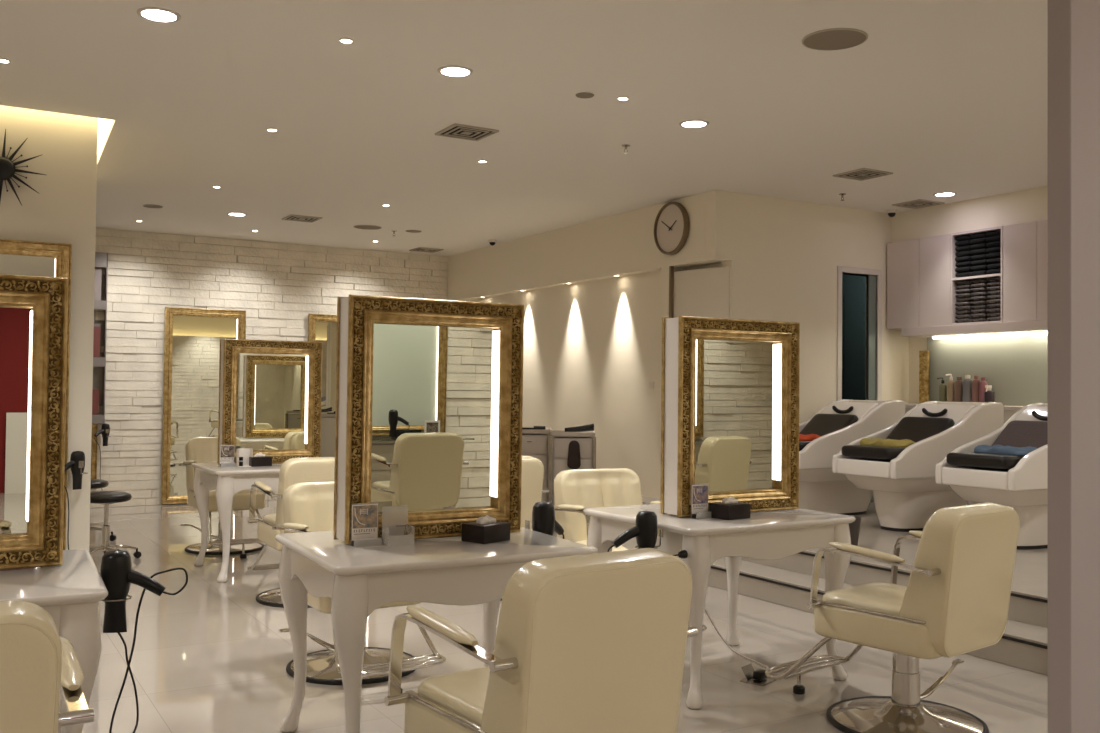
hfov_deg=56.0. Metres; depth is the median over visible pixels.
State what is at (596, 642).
chair
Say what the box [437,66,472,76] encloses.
recessed light
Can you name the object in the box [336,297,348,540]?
panel
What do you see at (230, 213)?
recessed light
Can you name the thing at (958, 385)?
shampoo bottle
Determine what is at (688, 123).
recessed light
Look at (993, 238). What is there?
folded towel
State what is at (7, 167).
clock
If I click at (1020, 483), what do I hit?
unit
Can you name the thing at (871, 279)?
door
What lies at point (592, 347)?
wall
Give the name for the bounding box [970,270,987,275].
folded towel
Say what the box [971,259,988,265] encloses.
folded towel
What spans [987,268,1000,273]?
folded towel
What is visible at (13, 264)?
mirror glass
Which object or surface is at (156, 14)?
recessed light
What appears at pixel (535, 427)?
brush
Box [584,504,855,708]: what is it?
table
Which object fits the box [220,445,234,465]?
stand
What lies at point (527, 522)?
holder
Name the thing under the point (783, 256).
wall
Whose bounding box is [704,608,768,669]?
power cable
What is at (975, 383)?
shampoo bottle
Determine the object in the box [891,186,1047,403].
wall
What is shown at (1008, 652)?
step
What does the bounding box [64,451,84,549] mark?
hair dryer
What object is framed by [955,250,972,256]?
folded towel
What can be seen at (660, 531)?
holder
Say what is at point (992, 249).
folded towel
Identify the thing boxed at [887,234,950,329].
upper cabinet
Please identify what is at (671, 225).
wall clock
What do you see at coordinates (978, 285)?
folded towel
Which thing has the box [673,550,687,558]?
plug
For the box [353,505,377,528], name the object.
picture
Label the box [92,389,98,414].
magazine
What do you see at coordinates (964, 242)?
folded towel
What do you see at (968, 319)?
folded towel
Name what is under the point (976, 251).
folded towel
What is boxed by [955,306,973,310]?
folded towel
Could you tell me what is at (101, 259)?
magazine rack
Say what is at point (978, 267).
folded towel
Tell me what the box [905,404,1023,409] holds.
countertop
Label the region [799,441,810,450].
seat cushion
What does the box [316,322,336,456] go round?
mirror glass
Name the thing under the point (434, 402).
mirror glass
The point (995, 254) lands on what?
folded towel
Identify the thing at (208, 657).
floor
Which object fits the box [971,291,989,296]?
folded towel
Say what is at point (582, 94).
plate
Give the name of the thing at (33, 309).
framed mirror
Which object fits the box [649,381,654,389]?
light switch
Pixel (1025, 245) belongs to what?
upper cabinet
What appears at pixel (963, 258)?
folded towel
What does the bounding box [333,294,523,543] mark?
framed mirror
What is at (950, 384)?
shampoo bottle
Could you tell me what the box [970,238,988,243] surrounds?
folded towel
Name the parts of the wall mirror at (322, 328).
gold frame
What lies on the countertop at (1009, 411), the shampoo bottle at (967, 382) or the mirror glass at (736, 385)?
the shampoo bottle at (967, 382)
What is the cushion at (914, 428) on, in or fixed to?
on the unit at (904, 487)
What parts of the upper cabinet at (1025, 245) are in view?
door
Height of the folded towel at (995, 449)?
0.066 m
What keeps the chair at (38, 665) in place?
on the floor
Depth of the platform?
6.40 m
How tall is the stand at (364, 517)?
0.155 m
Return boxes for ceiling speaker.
[143,204,162,207]
[353,225,381,229]
[405,230,421,232]
[802,28,867,49]
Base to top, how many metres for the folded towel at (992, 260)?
0.046 m
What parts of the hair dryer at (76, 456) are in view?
cord, handle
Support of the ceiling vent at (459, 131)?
in the ceiling
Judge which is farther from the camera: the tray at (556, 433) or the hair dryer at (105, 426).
the hair dryer at (105, 426)
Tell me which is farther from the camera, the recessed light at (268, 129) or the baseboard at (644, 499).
the baseboard at (644, 499)
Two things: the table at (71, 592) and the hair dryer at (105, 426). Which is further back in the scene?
the hair dryer at (105, 426)
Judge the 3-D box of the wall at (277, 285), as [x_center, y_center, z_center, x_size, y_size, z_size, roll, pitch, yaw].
[-3.472,0.048,12.209,5.200,3.060,0.076,1,-1,-30]
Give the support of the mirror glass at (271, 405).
attached to the framed mirror at (270, 390)
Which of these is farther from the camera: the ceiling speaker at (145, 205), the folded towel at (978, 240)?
the ceiling speaker at (145, 205)
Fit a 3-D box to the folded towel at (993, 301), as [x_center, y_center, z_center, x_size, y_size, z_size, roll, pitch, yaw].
[3.901,-0.555,8.911,0.270,0.037,0.150,1,-1,-30]
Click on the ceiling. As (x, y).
(939, 95)
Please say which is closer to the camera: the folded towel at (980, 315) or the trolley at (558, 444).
the folded towel at (980, 315)
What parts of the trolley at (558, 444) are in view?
drawer, drawer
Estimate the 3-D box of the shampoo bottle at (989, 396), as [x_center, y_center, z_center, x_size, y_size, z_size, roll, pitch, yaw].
[3.813,0.250,8.973,0.083,0.175,0.083,0,-1,15]
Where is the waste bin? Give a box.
[849,516,860,545]
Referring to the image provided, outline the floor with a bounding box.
[82,500,1047,732]
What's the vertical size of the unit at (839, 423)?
0.972 m
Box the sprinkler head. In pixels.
[622,144,629,153]
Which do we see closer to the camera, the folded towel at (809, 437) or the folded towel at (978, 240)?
the folded towel at (809, 437)
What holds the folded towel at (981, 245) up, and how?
on the folded towel at (976, 251)
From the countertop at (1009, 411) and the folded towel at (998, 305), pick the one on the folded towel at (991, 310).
the folded towel at (998, 305)
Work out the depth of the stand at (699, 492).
4.75 m
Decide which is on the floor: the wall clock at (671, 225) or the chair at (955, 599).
the chair at (955, 599)
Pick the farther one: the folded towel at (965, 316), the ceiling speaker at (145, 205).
the ceiling speaker at (145, 205)
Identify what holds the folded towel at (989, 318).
in the upper cabinet at (954, 278)
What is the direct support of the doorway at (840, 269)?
in the wall at (783, 256)
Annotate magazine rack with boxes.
[92,252,107,423]
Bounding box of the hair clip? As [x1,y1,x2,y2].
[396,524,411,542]
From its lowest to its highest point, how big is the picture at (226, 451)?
0.083 m
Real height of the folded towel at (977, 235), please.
0.046 m
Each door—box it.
[674,266,729,318]
[868,275,875,501]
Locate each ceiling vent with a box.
[282,214,321,222]
[409,247,443,252]
[435,123,498,140]
[833,168,892,180]
[892,199,944,208]
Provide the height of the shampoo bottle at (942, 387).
0.247 m
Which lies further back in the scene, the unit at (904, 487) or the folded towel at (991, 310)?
the folded towel at (991, 310)
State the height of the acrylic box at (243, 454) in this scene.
0.130 m
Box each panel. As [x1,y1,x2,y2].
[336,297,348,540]
[664,317,678,514]
[919,351,928,403]
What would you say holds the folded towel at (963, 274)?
in the upper cabinet at (954, 278)
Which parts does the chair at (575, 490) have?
armrest, backrest, seat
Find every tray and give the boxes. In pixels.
[522,428,551,433]
[551,430,594,436]
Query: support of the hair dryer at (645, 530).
attached to the table at (766, 535)
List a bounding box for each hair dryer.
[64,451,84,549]
[94,423,109,488]
[100,550,187,732]
[532,501,563,538]
[607,510,657,551]
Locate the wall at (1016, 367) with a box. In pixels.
[927,333,1047,405]
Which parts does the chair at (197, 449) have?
armrest, backrest, seat, seat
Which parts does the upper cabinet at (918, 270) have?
door, door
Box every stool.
[89,491,140,557]
[90,479,115,540]
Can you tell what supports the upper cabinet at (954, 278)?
attached to the wall at (1029, 205)
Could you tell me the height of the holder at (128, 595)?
0.089 m
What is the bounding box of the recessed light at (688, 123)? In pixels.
[679,120,708,127]
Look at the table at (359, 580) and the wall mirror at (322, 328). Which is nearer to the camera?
the table at (359, 580)
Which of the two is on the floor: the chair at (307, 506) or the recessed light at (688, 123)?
the chair at (307, 506)
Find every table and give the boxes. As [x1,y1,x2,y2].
[0,549,107,732]
[191,462,281,582]
[275,527,597,732]
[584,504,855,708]
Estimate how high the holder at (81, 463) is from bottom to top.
0.089 m
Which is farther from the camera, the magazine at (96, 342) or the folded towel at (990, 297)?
the magazine at (96, 342)
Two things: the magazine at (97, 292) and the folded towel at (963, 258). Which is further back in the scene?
the magazine at (97, 292)
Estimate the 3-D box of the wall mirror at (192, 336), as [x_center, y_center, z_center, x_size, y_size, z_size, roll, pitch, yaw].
[-3.957,0.448,11.844,0.900,2.215,0.060,1,-1,-30]
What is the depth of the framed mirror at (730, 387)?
4.94 m
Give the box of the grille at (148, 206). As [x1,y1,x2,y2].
[145,205,161,207]
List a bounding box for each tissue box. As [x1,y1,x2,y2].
[249,453,271,466]
[461,515,509,543]
[709,497,749,519]
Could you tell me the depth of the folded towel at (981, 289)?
8.96 m
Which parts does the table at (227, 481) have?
leg, leg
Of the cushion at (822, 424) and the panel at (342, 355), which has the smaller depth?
the panel at (342, 355)
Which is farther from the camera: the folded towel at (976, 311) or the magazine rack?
the magazine rack
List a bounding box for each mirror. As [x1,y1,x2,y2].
[0,239,71,549]
[0,274,67,569]
[91,424,97,489]
[161,307,245,504]
[218,339,321,464]
[219,340,223,462]
[308,314,336,456]
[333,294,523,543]
[660,316,799,516]
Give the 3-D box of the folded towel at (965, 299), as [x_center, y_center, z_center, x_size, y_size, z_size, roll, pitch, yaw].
[3.751,-0.588,9.190,0.270,0.037,0.150,1,-1,-30]
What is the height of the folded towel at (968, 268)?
0.046 m
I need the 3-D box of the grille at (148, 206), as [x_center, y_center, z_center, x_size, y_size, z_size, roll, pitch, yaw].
[-3.800,-1.531,9.902,0.171,0.003,0.171,1,-1,-30]
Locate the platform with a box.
[643,502,1047,627]
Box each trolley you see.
[522,428,551,501]
[549,430,595,519]
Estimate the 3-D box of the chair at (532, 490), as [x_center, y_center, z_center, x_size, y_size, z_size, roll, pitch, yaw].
[-0.475,1.039,6.966,0.663,0.913,0.932,1,-1,-30]
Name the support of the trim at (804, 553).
attached to the step
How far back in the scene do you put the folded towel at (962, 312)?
9.12 m
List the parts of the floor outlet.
lid, plate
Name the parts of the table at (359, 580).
leg, leg, leg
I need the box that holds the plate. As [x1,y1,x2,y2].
[576,92,593,97]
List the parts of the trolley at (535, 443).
drawer, drawer, drawer, drawer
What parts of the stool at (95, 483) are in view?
seat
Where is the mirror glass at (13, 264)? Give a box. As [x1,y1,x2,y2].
[0,254,55,276]
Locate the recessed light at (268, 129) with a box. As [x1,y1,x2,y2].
[267,128,276,131]
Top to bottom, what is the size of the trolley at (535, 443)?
0.940 m
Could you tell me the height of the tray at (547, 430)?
0.040 m
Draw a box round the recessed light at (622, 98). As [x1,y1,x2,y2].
[617,96,628,100]
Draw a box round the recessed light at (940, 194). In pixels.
[933,192,956,196]
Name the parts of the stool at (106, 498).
seat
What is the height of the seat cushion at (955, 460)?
0.085 m
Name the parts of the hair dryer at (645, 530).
handle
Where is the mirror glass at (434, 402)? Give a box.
[371,323,496,513]
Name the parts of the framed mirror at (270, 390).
gold frame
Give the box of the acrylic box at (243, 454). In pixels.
[236,448,252,466]
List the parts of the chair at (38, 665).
backrest, armrest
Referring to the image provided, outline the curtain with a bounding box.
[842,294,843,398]
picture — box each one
[221,446,233,457]
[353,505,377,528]
[692,485,707,503]
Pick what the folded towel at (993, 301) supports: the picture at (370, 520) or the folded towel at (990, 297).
the folded towel at (990, 297)
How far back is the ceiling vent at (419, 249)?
12.79 m
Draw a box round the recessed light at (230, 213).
[227,212,246,215]
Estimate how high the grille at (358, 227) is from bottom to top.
0.003 m
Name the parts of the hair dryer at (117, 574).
handle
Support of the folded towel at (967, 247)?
on the folded towel at (961, 253)
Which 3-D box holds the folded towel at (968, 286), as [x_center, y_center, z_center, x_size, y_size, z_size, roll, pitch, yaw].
[3.748,-0.700,9.191,0.270,0.037,0.150,1,-1,-30]
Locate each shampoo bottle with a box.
[937,377,946,401]
[945,374,954,401]
[954,377,962,401]
[963,375,971,401]
[972,375,979,401]
[979,377,987,401]
[984,385,994,401]
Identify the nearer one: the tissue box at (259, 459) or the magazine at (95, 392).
the tissue box at (259, 459)
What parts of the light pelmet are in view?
under cabinet light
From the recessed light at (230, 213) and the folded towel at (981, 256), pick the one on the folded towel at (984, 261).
the folded towel at (981, 256)
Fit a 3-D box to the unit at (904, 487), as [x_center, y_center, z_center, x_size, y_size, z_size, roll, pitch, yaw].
[2.843,0.755,7.982,1.235,0.972,0.610,1,-1,-30]
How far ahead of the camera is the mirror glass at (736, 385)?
4.97 m
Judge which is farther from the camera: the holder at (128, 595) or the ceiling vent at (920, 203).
the ceiling vent at (920, 203)
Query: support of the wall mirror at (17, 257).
attached to the wall column
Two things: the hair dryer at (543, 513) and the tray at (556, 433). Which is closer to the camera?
the hair dryer at (543, 513)
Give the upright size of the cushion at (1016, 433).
0.252 m
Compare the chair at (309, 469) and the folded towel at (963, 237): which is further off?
the folded towel at (963, 237)
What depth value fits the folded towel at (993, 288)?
8.85 m
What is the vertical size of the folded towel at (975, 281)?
0.037 m
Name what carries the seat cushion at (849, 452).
on the unit at (904, 487)
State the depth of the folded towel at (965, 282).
9.11 m
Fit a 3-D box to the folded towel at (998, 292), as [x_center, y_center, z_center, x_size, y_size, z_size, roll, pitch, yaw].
[3.912,-0.629,8.916,0.270,0.037,0.150,1,-1,-30]
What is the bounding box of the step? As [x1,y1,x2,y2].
[553,531,1047,674]
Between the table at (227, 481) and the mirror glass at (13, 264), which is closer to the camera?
the mirror glass at (13, 264)
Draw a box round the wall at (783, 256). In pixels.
[706,190,908,502]
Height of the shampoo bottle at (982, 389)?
0.247 m
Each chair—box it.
[0,600,93,732]
[178,437,265,558]
[247,457,334,607]
[272,481,445,693]
[384,548,697,732]
[501,456,548,600]
[554,468,706,631]
[765,502,1019,732]
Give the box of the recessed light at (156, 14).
[137,7,180,22]
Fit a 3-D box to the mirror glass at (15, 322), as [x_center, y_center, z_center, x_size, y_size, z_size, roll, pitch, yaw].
[-1.897,0.169,3.177,0.547,0.734,0.004,1,-1,-30]
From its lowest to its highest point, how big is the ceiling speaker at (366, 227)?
0.007 m
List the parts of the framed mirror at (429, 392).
gold frame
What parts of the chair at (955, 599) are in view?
seat, rail, armrest, seat, armrest, backrest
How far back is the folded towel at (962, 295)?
9.11 m
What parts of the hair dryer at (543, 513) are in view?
handle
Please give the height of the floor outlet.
0.062 m
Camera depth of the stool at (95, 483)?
8.91 m
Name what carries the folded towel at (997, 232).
on the folded towel at (993, 238)
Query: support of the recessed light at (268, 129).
in the ceiling
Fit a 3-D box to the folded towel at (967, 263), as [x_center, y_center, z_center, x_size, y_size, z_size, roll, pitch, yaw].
[3.750,-0.901,9.197,0.270,0.046,0.157,1,-1,-30]
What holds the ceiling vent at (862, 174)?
in the ceiling
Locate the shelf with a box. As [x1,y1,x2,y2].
[952,273,1000,280]
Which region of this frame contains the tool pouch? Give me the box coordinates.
[567,440,580,468]
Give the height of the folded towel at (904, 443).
0.066 m
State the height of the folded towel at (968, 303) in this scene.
0.037 m
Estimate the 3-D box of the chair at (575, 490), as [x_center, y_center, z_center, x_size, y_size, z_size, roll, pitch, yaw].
[0.415,1.031,5.632,0.663,0.890,0.932,1,-1,-23]
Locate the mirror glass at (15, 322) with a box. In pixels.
[0,307,31,535]
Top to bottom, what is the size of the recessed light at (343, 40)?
0.007 m
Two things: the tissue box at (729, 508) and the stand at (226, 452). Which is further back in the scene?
the stand at (226, 452)
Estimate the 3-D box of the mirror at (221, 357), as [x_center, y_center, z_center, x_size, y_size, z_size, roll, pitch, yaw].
[-2.103,0.266,7.793,0.723,0.910,0.110,1,-1,-30]
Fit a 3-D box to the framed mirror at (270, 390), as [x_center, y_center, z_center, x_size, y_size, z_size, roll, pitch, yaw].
[-2.103,0.266,7.793,0.735,0.922,0.162,1,-1,-30]
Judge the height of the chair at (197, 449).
0.913 m
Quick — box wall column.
[0,105,97,550]
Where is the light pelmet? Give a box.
[902,320,1047,338]
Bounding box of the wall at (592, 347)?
[447,192,721,498]
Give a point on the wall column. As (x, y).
(63, 209)
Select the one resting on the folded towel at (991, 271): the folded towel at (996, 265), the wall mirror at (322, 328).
the folded towel at (996, 265)
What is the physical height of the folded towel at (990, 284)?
0.037 m
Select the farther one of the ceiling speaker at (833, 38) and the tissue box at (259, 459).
the tissue box at (259, 459)
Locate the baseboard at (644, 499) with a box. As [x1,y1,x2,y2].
[642,496,659,502]
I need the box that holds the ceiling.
[0,0,1047,255]
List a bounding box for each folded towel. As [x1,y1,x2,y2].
[799,434,820,440]
[860,438,915,447]
[955,234,971,240]
[955,240,973,246]
[955,245,972,251]
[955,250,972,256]
[955,256,973,261]
[955,261,973,267]
[955,266,972,272]
[955,272,970,277]
[955,280,971,284]
[955,289,973,293]
[955,293,972,297]
[955,301,973,305]
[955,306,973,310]
[955,310,971,314]
[955,314,972,318]
[955,318,970,322]
[956,284,971,289]
[956,297,971,301]
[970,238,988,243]
[970,243,988,249]
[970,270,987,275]
[970,279,989,283]
[970,287,988,291]
[970,296,988,300]
[970,313,988,317]
[971,232,988,238]
[971,248,987,254]
[971,254,988,260]
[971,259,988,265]
[971,265,989,270]
[971,283,988,287]
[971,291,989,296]
[971,300,987,304]
[971,305,989,309]
[971,309,988,313]
[971,318,987,321]
[974,445,1037,456]
[986,230,1000,236]
[986,235,1000,241]
[986,241,1000,247]
[986,246,1000,252]
[986,252,1000,258]
[986,299,1000,303]
[986,303,1000,307]
[986,308,1000,312]
[987,257,1000,263]
[987,263,1000,268]
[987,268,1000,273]
[987,277,1000,281]
[987,281,1000,286]
[987,286,1000,290]
[987,290,1000,294]
[987,295,1000,299]
[987,317,1000,320]
[988,312,1000,316]
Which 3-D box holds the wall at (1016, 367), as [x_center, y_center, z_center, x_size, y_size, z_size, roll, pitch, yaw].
[4.655,-0.002,7.946,0.020,0.655,4.270,1,-1,-30]
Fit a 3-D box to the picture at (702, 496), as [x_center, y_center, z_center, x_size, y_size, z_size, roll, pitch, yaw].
[0.691,0.590,4.758,0.094,0.083,0.001,1,-1,-33]
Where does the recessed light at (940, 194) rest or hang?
in the ceiling
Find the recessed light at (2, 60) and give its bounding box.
[0,58,9,62]
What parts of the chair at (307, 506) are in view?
armrest, backrest, seat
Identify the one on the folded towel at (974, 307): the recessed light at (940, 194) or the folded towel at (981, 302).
the folded towel at (981, 302)
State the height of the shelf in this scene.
0.020 m
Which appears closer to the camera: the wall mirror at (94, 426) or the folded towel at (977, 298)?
the folded towel at (977, 298)
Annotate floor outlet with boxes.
[740,663,775,685]
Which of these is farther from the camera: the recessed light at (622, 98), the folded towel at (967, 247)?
the folded towel at (967, 247)
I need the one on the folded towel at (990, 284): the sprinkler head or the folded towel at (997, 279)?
the folded towel at (997, 279)
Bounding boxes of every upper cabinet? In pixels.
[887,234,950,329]
[951,226,1002,324]
[1003,219,1047,321]
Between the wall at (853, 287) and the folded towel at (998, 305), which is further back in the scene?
the wall at (853, 287)
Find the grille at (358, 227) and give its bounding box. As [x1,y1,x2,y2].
[355,226,380,228]
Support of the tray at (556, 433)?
on the trolley at (558, 444)
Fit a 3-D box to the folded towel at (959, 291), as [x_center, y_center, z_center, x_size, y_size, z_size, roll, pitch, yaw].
[3.743,-0.663,9.189,0.270,0.037,0.150,1,-1,-30]
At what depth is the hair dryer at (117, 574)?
3.33 m
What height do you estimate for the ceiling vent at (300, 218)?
0.012 m
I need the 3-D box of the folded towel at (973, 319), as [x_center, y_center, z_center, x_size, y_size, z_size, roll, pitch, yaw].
[3.823,-0.402,9.049,0.270,0.037,0.150,1,-1,-30]
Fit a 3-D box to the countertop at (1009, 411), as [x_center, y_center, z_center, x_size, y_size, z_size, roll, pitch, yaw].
[4.379,0.789,7.899,0.470,0.934,4.490,1,-1,-30]
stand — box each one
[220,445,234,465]
[351,504,380,546]
[692,485,710,518]
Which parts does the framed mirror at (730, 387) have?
gold frame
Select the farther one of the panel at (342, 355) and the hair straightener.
the hair straightener
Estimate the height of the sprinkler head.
0.058 m
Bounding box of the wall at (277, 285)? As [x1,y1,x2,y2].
[90,228,447,507]
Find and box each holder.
[71,461,87,474]
[102,595,131,601]
[525,520,529,528]
[635,528,662,548]
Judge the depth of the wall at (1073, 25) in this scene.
2.15 m
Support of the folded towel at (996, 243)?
on the folded towel at (992, 249)
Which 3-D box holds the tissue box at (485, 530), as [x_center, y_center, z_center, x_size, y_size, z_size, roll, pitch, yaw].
[-0.245,0.620,3.972,0.120,0.098,0.150,0,-2,40]
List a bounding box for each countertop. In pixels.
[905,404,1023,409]
[905,404,1023,504]
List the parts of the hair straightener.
plate arm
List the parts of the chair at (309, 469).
armrest, rail, seat, seat, backrest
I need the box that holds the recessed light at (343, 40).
[339,38,352,43]
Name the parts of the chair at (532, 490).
backrest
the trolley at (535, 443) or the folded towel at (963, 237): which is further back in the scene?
the trolley at (535, 443)
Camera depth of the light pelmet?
8.96 m
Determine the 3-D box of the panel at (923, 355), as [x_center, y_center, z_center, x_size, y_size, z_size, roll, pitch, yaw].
[3.517,0.101,9.729,0.031,0.500,0.100,1,-1,-30]
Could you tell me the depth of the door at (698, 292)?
9.10 m
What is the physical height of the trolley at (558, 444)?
0.940 m
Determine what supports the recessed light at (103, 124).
in the ceiling
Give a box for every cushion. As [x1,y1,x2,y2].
[799,413,858,435]
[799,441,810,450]
[842,445,906,459]
[886,416,954,441]
[946,452,1022,468]
[992,420,1047,447]
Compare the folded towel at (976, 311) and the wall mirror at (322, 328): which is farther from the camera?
the wall mirror at (322, 328)
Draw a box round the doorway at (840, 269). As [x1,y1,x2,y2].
[836,266,881,400]
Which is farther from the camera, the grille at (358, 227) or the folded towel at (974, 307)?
the grille at (358, 227)
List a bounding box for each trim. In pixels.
[669,266,673,317]
[711,552,1047,648]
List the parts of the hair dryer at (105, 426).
cord, handle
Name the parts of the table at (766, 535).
leg, leg, leg, leg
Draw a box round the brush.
[522,426,545,429]
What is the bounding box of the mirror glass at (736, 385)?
[695,339,777,492]
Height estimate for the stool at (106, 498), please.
0.520 m
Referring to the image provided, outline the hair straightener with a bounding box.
[565,423,593,431]
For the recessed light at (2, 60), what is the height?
0.007 m
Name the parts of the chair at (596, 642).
seat, rail, armrest, seat, backrest, armrest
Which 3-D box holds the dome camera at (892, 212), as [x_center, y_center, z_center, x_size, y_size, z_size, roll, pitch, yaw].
[3.208,-1.434,9.711,0.100,0.066,0.100,1,-1,-30]
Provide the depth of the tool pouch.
9.68 m
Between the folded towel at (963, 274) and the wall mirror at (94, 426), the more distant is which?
the wall mirror at (94, 426)
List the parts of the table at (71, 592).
leg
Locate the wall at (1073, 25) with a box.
[1048,0,1099,732]
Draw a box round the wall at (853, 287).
[842,275,865,399]
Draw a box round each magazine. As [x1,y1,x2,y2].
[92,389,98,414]
[93,327,99,356]
[94,270,101,299]
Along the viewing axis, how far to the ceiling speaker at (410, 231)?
11.31 m
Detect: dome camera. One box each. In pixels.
[488,239,496,245]
[886,209,896,216]
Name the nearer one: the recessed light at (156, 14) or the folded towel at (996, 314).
the recessed light at (156, 14)
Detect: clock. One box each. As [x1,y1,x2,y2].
[0,129,44,204]
[654,202,689,254]
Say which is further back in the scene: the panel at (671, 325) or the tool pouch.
the tool pouch
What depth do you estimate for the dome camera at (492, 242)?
11.90 m
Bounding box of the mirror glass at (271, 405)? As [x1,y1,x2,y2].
[236,353,306,450]
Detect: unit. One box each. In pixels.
[799,399,904,515]
[832,401,1003,531]
[935,403,1047,549]

